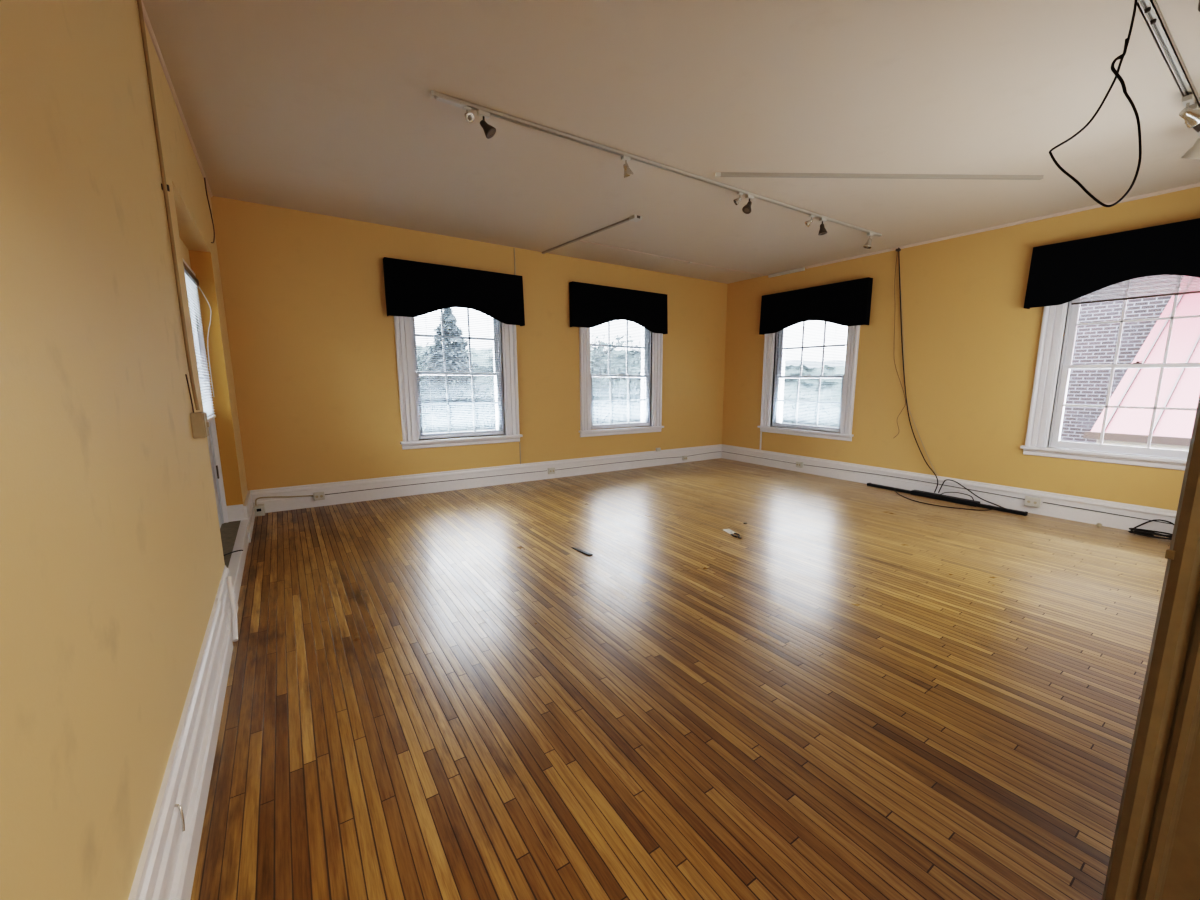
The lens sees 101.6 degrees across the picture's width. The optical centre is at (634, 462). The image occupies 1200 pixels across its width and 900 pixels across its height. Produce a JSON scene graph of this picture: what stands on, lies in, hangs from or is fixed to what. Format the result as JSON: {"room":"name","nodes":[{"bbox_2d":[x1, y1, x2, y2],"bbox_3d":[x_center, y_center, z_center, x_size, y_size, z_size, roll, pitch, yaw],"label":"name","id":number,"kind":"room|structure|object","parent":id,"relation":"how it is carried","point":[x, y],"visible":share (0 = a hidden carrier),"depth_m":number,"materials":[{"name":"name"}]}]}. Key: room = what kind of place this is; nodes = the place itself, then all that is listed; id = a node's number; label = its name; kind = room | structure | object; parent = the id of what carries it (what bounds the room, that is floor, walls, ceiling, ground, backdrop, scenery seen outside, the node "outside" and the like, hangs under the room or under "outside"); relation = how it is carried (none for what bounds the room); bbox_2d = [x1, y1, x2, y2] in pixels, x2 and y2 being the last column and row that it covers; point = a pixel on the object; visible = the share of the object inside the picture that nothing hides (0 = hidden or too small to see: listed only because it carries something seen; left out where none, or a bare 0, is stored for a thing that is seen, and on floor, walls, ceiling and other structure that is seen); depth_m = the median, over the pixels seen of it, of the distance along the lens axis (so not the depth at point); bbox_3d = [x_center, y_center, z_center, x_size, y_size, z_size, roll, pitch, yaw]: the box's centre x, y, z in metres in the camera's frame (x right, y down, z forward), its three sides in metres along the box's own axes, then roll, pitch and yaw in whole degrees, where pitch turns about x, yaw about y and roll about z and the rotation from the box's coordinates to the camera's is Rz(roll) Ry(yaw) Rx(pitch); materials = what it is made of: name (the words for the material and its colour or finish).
{"room":"empty room","nodes":[
{"label":"empty room","id":0,"kind":"room"},
{"bbox_2d":[0,0,247,899],"bbox_3d":[-1.644,-0.324,1.217,0.500,3.080,8.356,-6,12,-35],"label":"wall","id":1,"kind":"structure","parent":0,"point":[112,564],"depth_m":1.11,"materials":[{"name":"yellow paint"}]},
{"bbox_2d":[137,0,199,409],"bbox_3d":[-2.129,-1.143,2.232,0.027,1.801,0.085,-7,12,-39],"label":"conduit","id":2,"kind":"object","parent":1,"relation":"attached to","point":[164,186],"visible":1,"depth_m":2.23,"materials":[{"name":"brown metal"}]},
{"bbox_2d":[141,0,212,196],"bbox_3d":[-2.038,-2.001,1.956,0.016,0.017,6.256,-6,12,-35],"label":"trim","id":3,"kind":"structure","parent":1,"relation":"attached to","point":[146,19],"depth_m":2.77,"materials":[{"name":"paint"}]},
{"bbox_2d":[128,565,237,899],"bbox_3d":[-1.297,0.987,1.409,0.046,0.275,3.700,-6,12,-35],"label":"baseboard","id":4,"kind":"structure","parent":1,"relation":"attached to","point":[166,868],"depth_m":1.46,"materials":[{"name":"wood"}]},
{"bbox_2d":[185,374,208,437],"bbox_3d":[-2.097,-0.271,2.348,0.058,0.300,0.110,-6,12,-35],"label":"junction box","id":5,"kind":"object","parent":1,"relation":"attached to","point":[199,423],"visible":1,"depth_m":2.32,"materials":[{"name":"brown metal"}]},
{"bbox_2d":[183,262,215,421],"bbox_3d":[-2.981,-0.802,3.321,0.084,1.090,1.685,-6,12,-35],"label":"window","id":6,"kind":"structure","parent":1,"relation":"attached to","point":[189,275],"depth_m":3.74,"materials":[{"name":"white metal"}]},
{"bbox_2d":[183,259,228,527],"bbox_3d":[-3.035,-0.372,3.355,0.063,2.060,1.775,-6,12,-35],"label":"door","id":7,"kind":"structure","parent":1,"relation":"in","point":[213,446],"depth_m":4.02,"materials":[{"name":"paint"}]},
{"bbox_2d":[227,504,244,521],"bbox_3d":[-3.489,0.444,4.268,0.120,0.145,0.016,-6,12,-35],"label":"baseboard","id":8,"kind":"structure","parent":1,"relation":"attached to","point":[235,512],"depth_m":4.26,"materials":[{"name":"white wood"}]},
{"bbox_2d":[228,503,252,601],"bbox_3d":[-3.133,0.638,3.899,0.058,0.128,2.526,-6,12,-35],"label":"trim","id":9,"kind":"structure","parent":1,"relation":"attached to","point":[237,560],"depth_m":3.48,"materials":[{"name":"white wood"}]},
{"bbox_2d":[243,490,251,518],"bbox_3d":[-3.657,0.454,4.629,0.022,0.245,0.756,-6,12,-35],"label":"baseboard","id":10,"kind":"structure","parent":1,"relation":"attached to","point":[248,501],"depth_m":4.50,"materials":[{"name":"white wood"}]},
{"bbox_2d":[248,506,254,542],"bbox_3d":[-3.528,0.554,4.503,0.012,0.090,1.076,-6,12,-35],"label":"trim","id":11,"kind":"structure","parent":1,"relation":"attached to","point":[250,530],"depth_m":4.35,"materials":[{"name":"white wood"}]},
{"bbox_2d":[180,238,190,267],"bbox_3d":[-3.155,-1.452,3.074,0.340,0.200,1.800,-6,12,-35],"label":"wall","id":12,"kind":"structure","parent":0,"point":[185,253],"depth_m":3.71,"materials":[{"name":"yellow paint"}]},
{"bbox_2d":[220,520,240,567],"bbox_3d":[-3.131,0.683,3.455,0.480,0.064,1.800,-6,12,-35],"label":"floor","id":13,"kind":"structure","parent":0,"point":[228,531],"depth_m":3.83,"materials":[{"name":"grey stone"}]},
{"bbox_2d":[211,196,726,489],"bbox_3d":[-1.327,-1.225,6.663,7.455,3.080,0.240,-6,12,-35],"label":"wall","id":14,"kind":"structure","parent":0,"point":[311,334],"depth_m":5.36,"materials":[{"name":"yellow paint"}]},
{"bbox_2d":[255,495,312,505],"bbox_3d":[-3.610,0.379,5.046,0.500,0.087,0.057,-6,12,-35],"label":"conduit","id":15,"kind":"object","parent":14,"relation":"attached to","point":[302,495],"visible":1,"depth_m":5.03,"materials":[{"name":"beige plastic"}]},
{"bbox_2d":[313,491,324,500],"bbox_3d":[-3.377,0.361,5.227,0.100,0.085,0.044,-6,12,-35],"label":"outlet box","id":16,"kind":"object","parent":14,"relation":"attached to","point":[316,495],"visible":1,"depth_m":5.21,"materials":[{"name":"white plastic"}]},
{"bbox_2d":[325,470,546,494],"bbox_3d":[-2.282,0.229,6.030,2.620,0.017,0.008,-6,12,-35],"label":"cable","id":17,"kind":"object","parent":14,"relation":"attached to","point":[546,470],"visible":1,"depth_m":5.87,"materials":[{"name":"grey plastic"}]},
{"bbox_2d":[383,257,524,325],"bbox_3d":[-2.072,-1.980,5.768,1.589,0.602,0.113,-6,12,-35],"label":"window valance","id":18,"kind":"object","parent":14,"relation":"attached to","point":[412,288],"visible":1,"depth_m":5.65,"materials":[{"name":"black fabric"}]},
{"bbox_2d":[394,308,522,449],"bbox_3d":[-2.171,-1.202,6.021,1.480,1.976,0.330,-6,12,-35],"label":"window","id":19,"kind":"structure","parent":14,"relation":"in","point":[404,327],"depth_m":6.00,"materials":[{"name":"paint"}]},
{"bbox_2d":[413,307,503,437],"bbox_3d":[-2.128,-1.153,5.969,1.020,1.665,0.036,-6,12,-35],"label":"blind","id":20,"kind":"object","parent":19,"relation":"attached to","point":[487,320],"visible":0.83,"depth_m":5.97,"materials":[{"name":"plastic"}]},
{"bbox_2d":[248,444,721,512],"bbox_3d":[-1.150,0.101,6.848,6.715,0.245,0.030,-6,12,-35],"label":"baseboard","id":21,"kind":"structure","parent":14,"relation":"attached to","point":[288,503],"depth_m":6.10,"materials":[{"name":"white wood"}]},
{"bbox_2d":[253,504,264,516],"bbox_3d":[-3.770,0.480,4.909,0.085,0.100,0.114,-6,12,-35],"label":"outlet","id":22,"kind":"object","parent":21,"relation":"attached to","point":[259,509],"visible":0.95,"depth_m":4.87,"materials":[{"name":"white plastic"}]},
{"bbox_2d":[514,248,515,274],"bbox_3d":[-1.508,-2.493,6.152,0.015,0.385,0.015,6,11,31],"label":"pipe","id":23,"kind":"object","parent":14,"relation":"attached to","point":[514,248],"visible":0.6,"depth_m":6.14,"materials":[{"name":"beige metal"}]},
{"bbox_2d":[548,467,554,473],"bbox_3d":[-1.157,0.119,6.803,0.100,0.085,0.044,-6,12,-35],"label":"outlet box","id":24,"kind":"object","parent":14,"relation":"attached to","point":[550,470],"visible":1,"depth_m":6.78,"materials":[{"name":"white plastic"}]},
{"bbox_2d":[558,457,675,469],"bbox_3d":[-0.162,0.004,7.536,2.360,0.029,0.008,-6,12,-35],"label":"cable","id":25,"kind":"object","parent":14,"relation":"attached to","point":[670,457],"visible":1,"depth_m":7.47,"materials":[{"name":"grey plastic"}]},
{"bbox_2d":[569,281,667,333],"bbox_3d":[-0.191,-2.217,7.098,1.664,0.587,0.113,-6,12,-35],"label":"window valance","id":26,"kind":"object","parent":14,"relation":"attached to","point":[590,305],"visible":1,"depth_m":6.97,"materials":[{"name":"black fabric"}]},
{"bbox_2d":[579,320,663,436],"bbox_3d":[-0.234,-1.418,7.395,1.530,1.976,0.330,-6,12,-35],"label":"window","id":27,"kind":"structure","parent":14,"relation":"in","point":[656,339],"depth_m":7.50,"materials":[{"name":"paint"}]},
{"bbox_2d":[591,320,650,427],"bbox_3d":[-0.191,-1.369,7.343,1.070,1.665,0.036,-6,12,-35],"label":"blind","id":28,"kind":"object","parent":27,"relation":"attached to","point":[599,371],"visible":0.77,"depth_m":7.34,"materials":[{"name":"paint"}]},
{"bbox_2d":[142,0,1199,283],"bbox_3d":[1.149,-2.217,3.017,7.455,0.100,8.696,-6,12,-35],"label":"ceiling","id":29,"kind":"structure","parent":0,"point":[324,107],"depth_m":3.03,"materials":[{"name":"paint"}]},
{"bbox_2d":[204,178,214,242],"bbox_3d":[-3.550,-2.095,4.078,0.015,0.545,0.206,-5,11,-30],"label":"loose wire","id":30,"kind":"object","parent":29,"relation":"hanging from","point":[204,178],"visible":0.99,"depth_m":4.09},
{"bbox_2d":[542,218,629,253],"bbox_3d":[-0.606,-2.606,5.659,0.028,0.020,1.840,-7,12,-39],"label":"track","id":31,"kind":"object","parent":29,"relation":"attached to","point":[627,219],"depth_m":5.55,"materials":[{"name":"metal"}]},
{"bbox_2d":[629,214,641,221],"bbox_3d":[0.013,-2.477,4.955,0.100,0.035,0.105,-6,12,-35],"label":"ceiling box","id":32,"kind":"object","parent":29,"relation":"attached to","point":[635,218],"visible":1,"depth_m":4.93,"materials":[{"name":"white plastic"}]},
{"bbox_2d":[430,90,881,236],"bbox_3d":[0.793,-2.344,4.167,4.790,0.030,0.044,-6,11,-34],"label":"track","id":33,"kind":"object","parent":29,"relation":"attached to","point":[444,98],"visible":1,"depth_m":3.52,"materials":[{"name":"white metal"}]},
{"bbox_2d":[462,106,473,122],"bbox_3d":[-0.999,-2.095,2.941,0.055,0.094,0.069,-6,12,-35],"label":"track spotlight","id":34,"kind":"object","parent":33,"relation":"attached to","point":[469,116],"visible":1,"depth_m":2.93,"materials":[{"name":"white plastic"}]},
{"bbox_2d":[477,110,495,138],"bbox_3d":[-0.904,-2.080,3.008,0.104,0.144,0.083,-6,12,-35],"label":"track spotlight","id":35,"kind":"object","parent":33,"relation":"attached to","point":[489,130],"visible":1,"depth_m":3.00,"materials":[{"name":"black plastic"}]},
{"bbox_2d":[621,155,632,177],"bbox_3d":[-0.054,-2.178,3.613,0.097,0.138,0.074,-6,12,-35],"label":"track spotlight","id":36,"kind":"object","parent":33,"relation":"attached to","point":[627,171],"visible":1,"depth_m":3.59,"materials":[{"name":"white plastic"}]},
{"bbox_2d":[733,192,742,204],"bbox_3d":[0.899,-2.299,4.265,0.078,0.102,0.064,-6,12,-35],"label":"track spotlight","id":37,"kind":"object","parent":33,"relation":"attached to","point":[737,200],"visible":1,"depth_m":4.25,"materials":[{"name":"white plastic"}]},
{"bbox_2d":[742,194,753,213],"bbox_3d":[1.007,-2.282,4.317,0.109,0.151,0.082,-6,12,-35],"label":"track spotlight","id":38,"kind":"object","parent":33,"relation":"attached to","point":[746,209],"visible":1,"depth_m":4.31,"materials":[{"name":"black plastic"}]},
{"bbox_2d":[805,214,813,226],"bbox_3d":[1.728,-2.384,4.822,0.086,0.108,0.061,2,10,12],"label":"track spotlight","id":39,"kind":"object","parent":33,"relation":"attached to","point":[810,221],"visible":1,"depth_m":4.81,"materials":[{"name":"white plastic"}]},
{"bbox_2d":[818,218,826,235],"bbox_3d":[1.901,-2.376,4.918,0.086,0.152,0.086,-6,12,-35],"label":"track spotlight","id":40,"kind":"object","parent":33,"relation":"attached to","point":[822,231],"visible":1,"depth_m":4.90,"materials":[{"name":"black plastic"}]},
{"bbox_2d":[863,233,873,248],"bbox_3d":[2.587,-2.452,5.411,0.094,0.155,0.086,-6,12,-35],"label":"track spotlight","id":41,"kind":"object","parent":33,"relation":"attached to","point":[867,245],"visible":1,"depth_m":5.39,"materials":[{"name":"white plastic"}]},
{"bbox_2d":[579,240,767,275],"bbox_3d":[0.691,-2.780,6.747,3.302,0.016,0.089,-6,11,-34],"label":"wire","id":42,"kind":"object","parent":29,"relation":"attached to","point":[579,240],"visible":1,"depth_m":6.60,"materials":[{"name":"paint"}]},
{"bbox_2d":[715,172,1043,179],"bbox_3d":[1.965,-2.298,3.924,2.633,0.028,0.038,0,9,0],"label":"track","id":43,"kind":"object","parent":29,"relation":"attached to","point":[717,174],"depth_m":3.91,"materials":[{"name":"metal"}]},
{"bbox_2d":[1049,0,1141,206],"bbox_3d":[1.798,-1.480,1.867,0.278,0.970,0.026,9,13,41],"label":"hanging cable","id":44,"kind":"object","parent":29,"relation":"hanging from","point":[1121,57],"visible":1,"depth_m":1.84,"materials":[{"name":"black rubber"}]},
{"bbox_2d":[1137,0,1199,108],"bbox_3d":[3.006,-2.084,2.673,3.824,0.026,0.049,-6,12,-35],"label":"track","id":45,"kind":"object","parent":29,"relation":"attached to","point":[1150,11],"visible":1,"depth_m":2.39,"materials":[{"name":"white metal"}]},
{"bbox_2d":[1179,94,1199,127],"bbox_3d":[3.191,-2.010,2.806,0.134,0.153,0.093,1,9,3],"label":"track spotlight","id":46,"kind":"object","parent":45,"relation":"attached to","point":[1191,117],"visible":1,"depth_m":2.79,"materials":[{"name":"white plastic"}]},
{"bbox_2d":[1181,132,1199,158],"bbox_3d":[3.620,-2.046,3.153,0.118,0.191,0.109,-6,12,-35],"label":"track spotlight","id":47,"kind":"object","parent":45,"relation":"attached to","point":[1194,152],"visible":0.91,"depth_m":3.13,"materials":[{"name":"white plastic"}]},
{"bbox_2d":[1184,103,1199,132],"bbox_3d":[3.321,-2.024,2.880,0.115,0.147,0.086,7,11,33],"label":"track spotlight","id":48,"kind":"object","parent":45,"relation":"attached to","point":[1196,128],"visible":0.29,"depth_m":2.87,"materials":[{"name":"white plastic"}]},
{"bbox_2d":[190,458,1170,899],"bbox_3d":[0.659,0.684,4.391,6.755,0.080,6.276,-6,12,-35],"label":"floor","id":49,"kind":"structure","parent":0,"point":[865,692],"depth_m":2.11,"materials":[{"name":"brown wood"}]},
{"bbox_2d":[226,576,237,641],"bbox_3d":[-2.160,0.781,2.626,0.030,0.268,0.306,-7,12,-39],"label":"conduit","id":50,"kind":"object","parent":49,"relation":"on","point":[229,579],"visible":1,"depth_m":2.63,"materials":[{"name":"white plastic"}]},
{"bbox_2d":[572,547,592,555],"bbox_3d":[-0.427,0.712,3.908,0.033,0.007,0.250,-9,13,-44],"label":"wood splinter","id":51,"kind":"object","parent":49,"relation":"on","point":[579,550],"visible":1,"depth_m":3.90,"materials":[{"name":"black wood"}]},
{"bbox_2d":[723,529,740,538],"bbox_3d":[0.885,0.637,4.392,0.078,0.014,0.288,-3,10,-17],"label":"floor plate","id":52,"kind":"object","parent":49,"relation":"on","point":[729,531],"visible":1,"depth_m":4.42,"materials":[{"name":"white plastic"}]},
{"bbox_2d":[894,489,995,510],"bbox_3d":[3.440,0.443,5.591,0.338,0.035,1.089,-6,12,-35],"label":"cable","id":53,"kind":"object","parent":49,"relation":"on","point":[894,489],"visible":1,"depth_m":5.37,"materials":[{"name":"black rubber"}]},
{"bbox_2d":[867,483,1027,515],"bbox_3d":[3.584,0.402,5.777,0.095,0.056,1.744,-6,11,-33],"label":"bar","id":54,"kind":"object","parent":49,"relation":"on","point":[969,502],"visible":0.98,"depth_m":5.63,"materials":[{"name":"black plastic"}]},
{"bbox_2d":[940,492,973,501],"bbox_3d":[3.666,0.373,5.557,0.025,0.074,0.370,-5,11,-30],"label":"cable","id":55,"kind":"object","parent":54,"relation":"on","point":[944,492],"visible":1,"depth_m":5.54,"materials":[{"name":"black rubber"}]},
{"bbox_2d":[938,479,1005,508],"bbox_3d":[3.795,0.337,5.493,0.067,0.212,0.742,-4,10,-26],"label":"cable","id":56,"kind":"object","parent":54,"relation":"attached to","point":[946,479],"visible":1,"depth_m":5.53,"materials":[{"name":"black rubber"}]},
{"bbox_2d":[1128,519,1173,539],"bbox_3d":[4.612,0.592,4.329,0.203,0.156,0.316,-6,12,-35],"label":"coiled cable","id":57,"kind":"object","parent":49,"relation":"on","point":[1143,532],"visible":0.86,"depth_m":4.35,"materials":[{"name":"black rubber"}]},
{"bbox_2d":[722,187,1199,510],"bbox_3d":[3.498,-1.110,6.141,0.240,3.080,6.256,-6,12,-35],"label":"wall","id":58,"kind":"structure","parent":0,"point":[971,342],"depth_m":5.65,"materials":[{"name":"yellow paint"}]},
{"bbox_2d":[722,451,795,463],"bbox_3d":[2.028,-0.087,8.117,0.008,0.009,1.576,-6,12,-35],"label":"cable","id":59,"kind":"object","parent":58,"relation":"attached to","point":[722,451],"visible":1,"depth_m":8.18,"materials":[{"name":"grey plastic"}]},
{"bbox_2d":[759,432,761,449],"bbox_3d":[2.078,-0.354,8.038,0.018,0.300,0.025,-6,12,-35],"label":"cable","id":60,"kind":"object","parent":58,"relation":"attached to","point":[760,432],"depth_m":8.03,"materials":[{"name":"white plastic"}]},
{"bbox_2d":[768,267,804,277],"bbox_3d":[2.280,-2.853,7.345,0.035,0.041,0.640,-6,12,-35],"label":"channel","id":61,"kind":"object","parent":58,"relation":"attached to","point":[803,268],"visible":1,"depth_m":7.32,"materials":[{"name":"white plastic"}]},
{"bbox_2d":[796,461,802,467],"bbox_3d":[2.505,0.034,7.426,0.044,0.085,0.100,-6,12,-35],"label":"outlet box","id":62,"kind":"object","parent":58,"relation":"attached to","point":[798,464],"visible":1,"depth_m":7.40,"materials":[{"name":"white plastic"}]},
{"bbox_2d":[757,321,859,440],"bbox_3d":[2.625,-1.383,7.285,0.330,1.976,1.630,-6,12,-35],"label":"window","id":63,"kind":"structure","parent":58,"relation":"in","point":[853,332],"depth_m":7.38,"materials":[{"name":"paint"}]},
{"bbox_2d":[772,320,846,431],"bbox_3d":[2.566,-1.337,7.249,0.036,1.665,1.170,-6,12,-35],"label":"blind","id":64,"kind":"object","parent":63,"relation":"attached to","point":[782,384],"visible":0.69,"depth_m":7.23,"materials":[{"name":"paint"}]},
{"bbox_2d":[759,277,872,334],"bbox_3d":[2.532,-2.203,7.021,0.113,0.587,1.754,-6,12,-35],"label":"window valance","id":65,"kind":"object","parent":58,"relation":"attached to","point":[846,303],"visible":1,"depth_m":6.83,"materials":[{"name":"black fabric"}]},
{"bbox_2d":[894,251,905,437],"bbox_3d":[3.312,-1.453,6.097,0.010,2.312,0.283,-6,11,-34],"label":"wire","id":66,"kind":"object","parent":58,"relation":"attached to","point":[897,251],"visible":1,"depth_m":6.12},
{"bbox_2d":[807,465,1024,499],"bbox_3d":[3.357,0.205,6.290,0.008,0.041,2.740,-6,12,-35],"label":"cable","id":67,"kind":"object","parent":58,"relation":"attached to","point":[807,465],"visible":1,"depth_m":6.01,"materials":[{"name":"grey plastic"}]},
{"bbox_2d":[896,248,937,474],"bbox_3d":[3.441,-1.238,5.945,0.044,2.717,0.747,-6,12,-35],"label":"wire","id":68,"kind":"object","parent":58,"relation":"attached to","point":[898,249],"visible":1,"depth_m":6.04,"materials":[{"name":"brown metal"}]},
{"bbox_2d":[898,251,937,492],"bbox_3d":[3.444,-1.141,5.928,0.074,2.933,0.769,-5,11,-28],"label":"cable","id":69,"kind":"object","parent":58,"relation":"attached to","point":[898,251],"visible":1,"depth_m":6.05,"materials":[{"name":"black rubber"}]},
{"bbox_2d":[721,444,1176,536],"bbox_3d":[3.335,0.211,6.344,0.030,0.245,6.101,-6,12,-35],"label":"baseboard","id":70,"kind":"structure","parent":58,"relation":"attached to","point":[1063,512],"depth_m":5.50,"materials":[{"name":"white wood"}]},
{"bbox_2d":[806,183,1199,268],"bbox_3d":[3.809,-2.509,5.255,0.022,0.026,4.545,-6,12,-35],"label":"trim","id":71,"kind":"structure","parent":58,"relation":"attached to","point":[1195,184],"depth_m":5.00,"materials":[{"name":"paint"}]},
{"bbox_2d":[1024,496,1040,507],"bbox_3d":[4.179,0.416,5.126,0.044,0.100,0.130,-6,12,-35],"label":"outlet box","id":72,"kind":"object","parent":58,"relation":"attached to","point":[1029,501],"visible":1,"depth_m":5.11,"materials":[{"name":"white plastic"}]},
{"bbox_2d":[1043,502,1170,523],"bbox_3d":[4.573,0.497,4.622,0.008,0.017,1.130,-6,12,-35],"label":"cable","id":73,"kind":"object","parent":58,"relation":"attached to","point":[1043,502],"visible":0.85,"depth_m":4.67,"materials":[{"name":"grey plastic"}]},
{"bbox_2d":[1020,275,1199,470],"bbox_3d":[4.650,-0.959,4.498,0.330,1.956,1.510,-6,12,-35],"label":"window","id":74,"kind":"structure","parent":58,"relation":"in","point":[1059,325],"depth_m":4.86,"materials":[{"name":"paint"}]},
{"bbox_2d":[1071,275,1199,304],"bbox_3d":[4.594,-1.595,4.349,0.036,0.245,1.050,-6,12,-35],"label":"blind","id":75,"kind":"object","parent":74,"relation":"attached to","point":[1193,291],"visible":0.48,"depth_m":4.37,"materials":[{"name":"paint"}]},
{"bbox_2d":[1024,218,1199,308],"bbox_3d":[4.524,-1.752,4.284,0.113,0.587,1.724,-6,12,-35],"label":"window valance","id":76,"kind":"object","parent":58,"relation":"attached to","point":[1063,272],"visible":1,"depth_m":4.46,"materials":[{"name":"black fabric"}]},
{"bbox_3d":[2.453,-0.379,1.694,6.715,3.080,0.155,-6,12,-35],"label":"wall","id":77,"kind":"structure","parent":0,"visible":0},
{"bbox_2d":[1102,395,1199,899],"bbox_3d":[0.639,0.177,0.480,0.041,2.200,0.175,-6,12,-35],"label":"door frame","id":78,"kind":"structure","parent":77,"relation":"attached to","point":[1155,855],"depth_m":0.54,"materials":[{"name":"brown wood"}]},
{"label":"outside","id":79,"kind":"structure","parent":0,"visible":0},
{"bbox_3d":[-24.794,-7.747,85.213,180.000,0.200,152.500,-6,12,-35],"label":"ground","id":80,"kind":"structure","parent":79,"visible":0},
{"bbox_2d":[417,343,443,424],"bbox_3d":[-10.613,-1.767,23.918,4.248,8.240,2.942,-6,12,-35],"label":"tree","id":81,"kind":"object","parent":80,"relation":"on","point":[421,343],"visible":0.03,"depth_m":23.44,"materials":[{"name":"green plant"}]},
{"bbox_2d":[422,414,484,433],"bbox_3d":[-4.607,1.424,12.629,4.209,5.715,3.821,-6,12,-35],"label":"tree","id":82,"kind":"object","parent":80,"relation":"on","point":[460,414],"visible":0.02,"depth_m":12.64,"materials":[{"name":"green plant"}]},
{"bbox_2d":[420,308,495,432],"bbox_3d":[-6.582,-1.147,17.982,6.191,9.007,6.075,4,10,22],"label":"tree","id":83,"kind":"object","parent":80,"relation":"on","point":[447,309],"visible":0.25,"depth_m":17.14,"materials":[{"name":"green plant"}]},
{"bbox_2d":[454,356,495,428],"bbox_3d":[-7.160,-1.914,25.167,4.156,8.162,4.308,-6,12,-35],"label":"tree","id":84,"kind":"object","parent":80,"relation":"on","point":[489,356],"visible":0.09,"depth_m":24.39,"materials":[{"name":"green plant"}]},
{"bbox_2d":[590,333,640,422],"bbox_3d":[-1.122,-0.537,17.187,3.721,8.129,3.915,-6,12,-35],"label":"tree","id":85,"kind":"object","parent":80,"relation":"on","point":[590,333],"visible":0.14,"depth_m":16.81,"materials":[{"name":"green plant"}]},
{"bbox_2d":[605,350,640,422],"bbox_3d":[0.682,-1.343,22.230,3.667,8.088,3.674,-6,12,-35],"label":"tree","id":86,"kind":"object","parent":80,"relation":"on","point":[635,350],"visible":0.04,"depth_m":21.83,"materials":[{"name":"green plant"}]},
{"bbox_2d":[416,345,844,426],"bbox_3d":[-2.832,-3.417,31.408,56.783,9.126,17.095,0,9,-4],"label":"woodland","id":87,"kind":"object","parent":80,"relation":"on","point":[483,352],"visible":0.02,"depth_m":36.16,"materials":[{"name":"plant"}]},
{"bbox_2d":[782,390,838,426],"bbox_3d":[6.997,0.223,19.216,3.159,6.063,3.804,1,9,6],"label":"tree","id":88,"kind":"object","parent":80,"relation":"on","point":[811,390],"visible":0.18,"depth_m":18.00,"materials":[{"name":"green plant"}]},
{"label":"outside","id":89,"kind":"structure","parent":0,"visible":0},
{"bbox_2d":[479,349,844,367],"bbox_3d":[8.274,-18.346,100.634,226.587,16.050,203.495,-6,12,-35],"label":"hills","id":90,"kind":"structure","parent":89,"point":[795,362],"depth_m":129.78,"materials":[{"name":"white"}]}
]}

